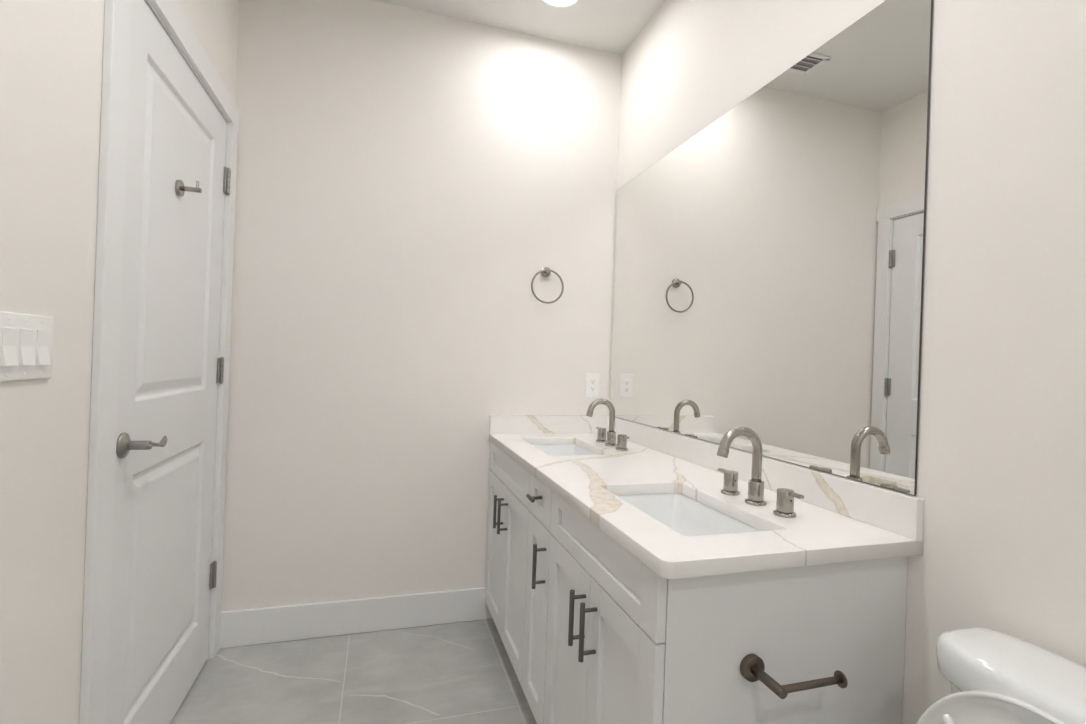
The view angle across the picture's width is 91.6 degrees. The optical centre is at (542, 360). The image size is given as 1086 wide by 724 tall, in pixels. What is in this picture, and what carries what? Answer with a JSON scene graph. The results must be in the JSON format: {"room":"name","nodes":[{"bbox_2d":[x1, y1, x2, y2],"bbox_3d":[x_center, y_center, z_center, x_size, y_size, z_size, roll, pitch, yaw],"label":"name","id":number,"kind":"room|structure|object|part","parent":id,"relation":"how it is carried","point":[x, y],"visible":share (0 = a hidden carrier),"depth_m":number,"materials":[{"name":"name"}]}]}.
{"room":"bathroom","nodes":[
{"label":"bathroom","id":0,"kind":"room"},
{"bbox_2d":[0,0,238,723],"bbox_3d":[-0.762,-0.198,0.177,0.120,2.838,4.220,2,0,-17],"label":"wall","id":1,"kind":"structure","parent":0,"point":[51,51],"depth_m":1.04,"materials":[{"name":"white paint"}]},
{"bbox_2d":[0,311,53,381],"bbox_3d":[-0.937,-0.024,0.959,0.014,0.120,0.166,2,0,-17],"label":"light switch","id":2,"kind":"object","parent":1,"relation":"attached to","point":[26,340],"visible":1,"depth_m":0.95,"materials":[{"name":"white plastic"}]},
{"bbox_2d":[79,0,239,723],"bbox_3d":[-1.199,0.080,1.692,0.184,2.254,1.071,2,0,-17],"label":"door","id":3,"kind":"structure","parent":1,"relation":"in","point":[164,266],"depth_m":1.54,"materials":[{"name":"white paint"}]},
{"bbox_3d":[-1.065,0.217,1.349,0.016,0.066,0.066,2,0,-17],"label":"handle","id":4,"kind":"part","parent":3,"relation":"part of","materials":[{"name":"silver metal"}]},
{"bbox_3d":[-1.051,0.223,1.414,0.052,0.034,0.141,2,0,-17],"label":"lever","id":5,"kind":"part","parent":3,"relation":"part of","materials":[{"name":"silver metal"}]},
{"bbox_2d":[175,180,201,196],"bbox_3d":[-1.109,-0.539,1.659,0.064,0.053,0.050,2,0,-17],"label":"robe hook","id":6,"kind":"object","parent":3,"relation":"attached to","point":[180,189],"visible":1,"depth_m":1.65,"materials":[{"name":"silver metal"}]},
{"bbox_3d":[-1.104,-0.537,1.661,0.053,0.015,0.015,2,0,-17],"label":"post","id":7,"kind":"part","parent":6,"relation":"part of","materials":[{"name":"silver metal"}]},
{"bbox_2d":[170,618,536,723],"bbox_3d":[0.065,1.301,0.506,1.995,0.100,4.340,2,0,-17],"label":"floor","id":8,"kind":"structure","parent":0,"point":[457,672],"depth_m":2.01,"materials":[{"name":"grey tile"}]},
{"bbox_2d":[485,442,529,686],"bbox_3d":[0.112,0.825,2.282,0.662,0.857,0.712,2,0,-17],"label":"vanity cabinet","id":9,"kind":"object","parent":8,"relation":"on","point":[509,482],"visible":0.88,"depth_m":2.13,"materials":[{"name":"white paint"}]},
{"bbox_3d":[-0.206,0.836,2.367,0.020,0.625,0.360,2,0,-17],"label":"cabinet door","id":10,"kind":"part","parent":9,"relation":"part of","materials":[{"name":"white paint"}]},
{"bbox_3d":[-0.185,0.634,2.217,0.043,0.137,0.012,2,0,-17],"label":"handle","id":11,"kind":"part","parent":9,"relation":"part of","materials":[{"name":"grey metal"}]},
{"bbox_3d":[-0.163,0.635,2.142,0.043,0.137,0.012,2,0,-17],"label":"handle","id":12,"kind":"part","parent":9,"relation":"part of","materials":[{"name":"grey metal"}]},
{"bbox_3d":[-0.102,0.839,2.027,0.020,0.625,0.345,2,0,-17],"label":"cabinet door","id":13,"kind":"part","parent":9,"relation":"part of","materials":[{"name":"white paint"}]},
{"bbox_2d":[489,433,922,578],"bbox_3d":[0.281,0.386,1.840,0.628,0.032,1.654,2,0,-17],"label":"countertop","id":14,"kind":"structure","parent":9,"relation":"on","point":[591,484],"depth_m":1.27,"materials":[{"name":"stone"}]},
{"bbox_2d":[533,444,596,455],"bbox_3d":[0.086,0.476,2.251,0.316,0.160,0.508,2,0,-17],"label":"undermount sink","id":15,"kind":"object","parent":14,"relation":"in","point":[550,449],"visible":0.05,"depth_m":2.48,"materials":[{"name":"white ceramic"}]},
{"bbox_2d":[586,398,628,450],"bbox_3d":[0.256,0.267,2.283,0.149,0.204,0.318,2,0,-17],"label":"bathroom faucet","id":16,"kind":"object","parent":14,"relation":"on","point":[621,444],"visible":1,"depth_m":2.28,"materials":[{"name":"silver metal"}]},
{"bbox_3d":[0.253,0.239,2.282,0.129,0.150,0.025,2,0,-17],"label":"spout","id":17,"kind":"part","parent":16,"relation":"part of","materials":[{"name":"silver metal"}]},
{"bbox_3d":[0.269,0.334,2.399,0.039,0.053,0.039,2,0,-17],"label":"faucet handle","id":18,"kind":"part","parent":16,"relation":"part of","materials":[{"name":"silver metal"}]},
{"bbox_3d":[0.330,0.336,2.196,0.039,0.053,0.039,2,0,-17],"label":"faucet handle","id":19,"kind":"part","parent":16,"relation":"part of","materials":[{"name":"silver metal"}]},
{"bbox_2d":[616,493,760,535],"bbox_3d":[0.355,0.485,1.364,0.316,0.160,0.508,2,0,-17],"label":"undermount sink","id":20,"kind":"object","parent":14,"relation":"in","point":[683,514],"visible":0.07,"depth_m":1.57,"materials":[{"name":"white ceramic"}]},
{"bbox_2d":[717,426,803,517],"bbox_3d":[0.522,0.275,1.385,0.149,0.204,0.318,2,0,-17],"label":"bathroom faucet","id":21,"kind":"object","parent":14,"relation":"on","point":[785,497],"visible":1,"depth_m":1.38,"materials":[{"name":"silver metal"}]},
{"bbox_3d":[0.534,0.343,1.500,0.039,0.053,0.039,2,0,-17],"label":"faucet handle","id":22,"kind":"part","parent":21,"relation":"part of","materials":[{"name":"silver metal"}]},
{"bbox_3d":[0.519,0.248,1.384,0.129,0.150,0.025,2,0,-17],"label":"spout","id":23,"kind":"part","parent":21,"relation":"part of","materials":[{"name":"silver metal"}]},
{"bbox_3d":[0.596,0.344,1.297,0.039,0.053,0.039,2,0,-17],"label":"faucet handle","id":24,"kind":"part","parent":21,"relation":"part of","materials":[{"name":"silver metal"}]},
{"bbox_3d":[0.605,0.323,1.270,0.014,0.008,0.049,2,0,-17],"label":"lever","id":25,"kind":"part","parent":21,"relation":"part of","materials":[{"name":"silver metal"}]},
{"bbox_2d":[522,473,551,723],"bbox_3d":[0.252,0.829,1.820,0.662,0.857,0.248,2,0,-17],"label":"vanity cabinet","id":26,"kind":"object","parent":8,"relation":"on","point":[539,496],"visible":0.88,"depth_m":1.74,"materials":[{"name":"white paint"}]},
{"bbox_3d":[-0.025,0.452,1.735,0.046,0.013,0.064,2,0,-17],"label":"knob","id":27,"kind":"part","parent":26,"relation":"part of","materials":[{"name":"grey metal"}]},
{"bbox_3d":[-0.011,0.640,1.643,0.043,0.137,0.012,2,0,-17],"label":"handle","id":28,"kind":"part","parent":26,"relation":"part of","materials":[{"name":"grey metal"}]},
{"bbox_3d":[0.190,0.467,1.798,0.421,0.130,0.244,2,0,-17],"label":"drawer","id":29,"kind":"part","parent":26,"relation":"part of","materials":[{"name":"white paint"}]},
{"bbox_2d":[544,491,907,723],"bbox_3d":[0.384,0.834,1.387,0.662,0.857,0.654,2,0,-17],"label":"vanity cabinet","id":30,"kind":"object","parent":8,"relation":"on","point":[627,643],"visible":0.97,"depth_m":1.11,"materials":[{"name":"white paint"}]},
{"bbox_3d":[0.069,0.845,1.461,0.020,0.625,0.325,2,0,-17],"label":"cabinet door","id":31,"kind":"part","parent":30,"relation":"part of","materials":[{"name":"white paint"}]},
{"bbox_3d":[0.086,0.643,1.323,0.043,0.137,0.012,2,0,-17],"label":"handle","id":32,"kind":"part","parent":30,"relation":"part of","materials":[{"name":"grey metal"}]},
{"bbox_3d":[0.107,0.644,1.254,0.043,0.137,0.012,2,0,-17],"label":"handle","id":33,"kind":"part","parent":30,"relation":"part of","materials":[{"name":"grey metal"}]},
{"bbox_3d":[0.164,0.848,1.149,0.020,0.625,0.322,2,0,-17],"label":"cabinet door","id":34,"kind":"part","parent":30,"relation":"part of","materials":[{"name":"white paint"}]},
{"bbox_2d":[740,654,847,698],"bbox_3d":[0.485,0.611,1.024,0.170,0.050,0.095,2,0,-17],"label":"toilet paper holder","id":35,"kind":"object","parent":30,"relation":"attached to","point":[752,667],"visible":1,"depth_m":1.01,"materials":[{"name":"silver metal"}]},
{"bbox_3d":[0.428,0.609,1.002,0.019,0.019,0.080,2,0,-17],"label":"post","id":36,"kind":"part","parent":35,"relation":"part of","materials":[{"name":"brown metal"}]},
{"bbox_2d":[917,627,1085,723],"bbox_3d":[0.561,0.873,0.706,0.695,0.790,0.414,2,0,-17],"label":"toilet","id":37,"kind":"object","parent":8,"relation":"on","point":[995,677],"visible":1,"depth_m":0.85,"materials":[{"name":"white ceramic"}]},
{"bbox_3d":[0.816,0.729,0.783,0.156,0.328,0.388,2,0,-17],"label":"tank","id":38,"kind":"part","parent":37,"relation":"part of","materials":[{"name":"white ceramic"}]},
{"bbox_3d":[0.710,0.684,0.756,0.055,0.350,0.388,2,0,-17],"label":"lid","id":39,"kind":"part","parent":37,"relation":"part of","materials":[{"name":"white plastic"}]},
{"bbox_2d":[221,0,621,610],"bbox_3d":[-0.497,-0.186,2.526,1.995,2.838,0.120,2,0,-17],"label":"wall","id":40,"kind":"structure","parent":0,"point":[406,177],"depth_m":2.41,"materials":[{"name":"white paint"}]},
{"bbox_2d":[220,587,491,647],"bbox_3d":[-0.788,1.147,2.379,1.202,0.150,0.015,2,0,-17],"label":"baseboard","id":41,"kind":"structure","parent":40,"relation":"attached to","point":[244,627],"depth_m":2.35,"materials":[{"name":"white paint"}]},
{"bbox_2d":[531,267,563,303],"bbox_3d":[0.018,-0.369,2.591,0.167,0.186,0.052,2,0,-17],"label":"towel ring","id":42,"kind":"object","parent":40,"relation":"attached to","point":[545,271],"visible":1,"depth_m":2.58,"materials":[{"name":"silver metal"}]},
{"bbox_2d":[489,415,608,433],"bbox_3d":[0.046,0.318,2.622,0.626,0.089,0.020,2,0,-17],"label":"backsplash","id":43,"kind":"structure","parent":40,"relation":"attached to","point":[499,424],"depth_m":2.60,"materials":[{"name":"stone"}]},
{"bbox_2d":[585,373,599,396],"bbox_3d":[0.254,0.126,2.690,0.074,0.120,0.009,2,0,-17],"label":"wall outlet","id":44,"kind":"object","parent":40,"relation":"attached to","point":[592,379],"visible":1,"depth_m":2.69,"materials":[{"name":"white plastic"}]},
{"bbox_2d":[374,0,665,54],"bbox_3d":[0.168,-1.635,0.508,1.995,0.100,4.340,2,0,-17],"label":"ceiling","id":45,"kind":"structure","parent":0,"point":[611,26],"depth_m":2.44,"materials":[{"name":"white paint"}]},
{"bbox_2d":[542,0,579,7],"bbox_3d":[0.077,-1.581,2.269,0.204,0.009,0.204,2,0,-17],"label":"recessed light","id":46,"kind":"object","parent":45,"relation":"in","point":[554,3],"visible":1,"depth_m":2.34,"materials":[{"name":"white plastic"}]},
{"bbox_2d":[617,0,1085,723],"bbox_3d":[1.030,-0.135,0.722,0.120,2.838,4.220,2,0,-17],"label":"wall","id":47,"kind":"structure","parent":0,"point":[1001,461],"depth_m":1.04,"materials":[{"name":"white paint"}]},
{"bbox_2d":[607,416,923,539],"bbox_3d":[0.576,0.335,1.919,0.020,0.089,1.632,2,0,-17],"label":"backsplash","id":48,"kind":"structure","parent":47,"relation":"attached to","point":[899,513],"depth_m":1.42,"materials":[{"name":"stone"}]},
{"bbox_2d":[609,0,932,495],"bbox_3d":[0.600,-0.290,1.938,0.005,1.160,1.633,2,0,-17],"label":"wall mirror","id":49,"kind":"object","parent":47,"relation":"attached to","point":[768,280],"visible":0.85,"depth_m":1.50,"materials":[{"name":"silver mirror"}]}
]}

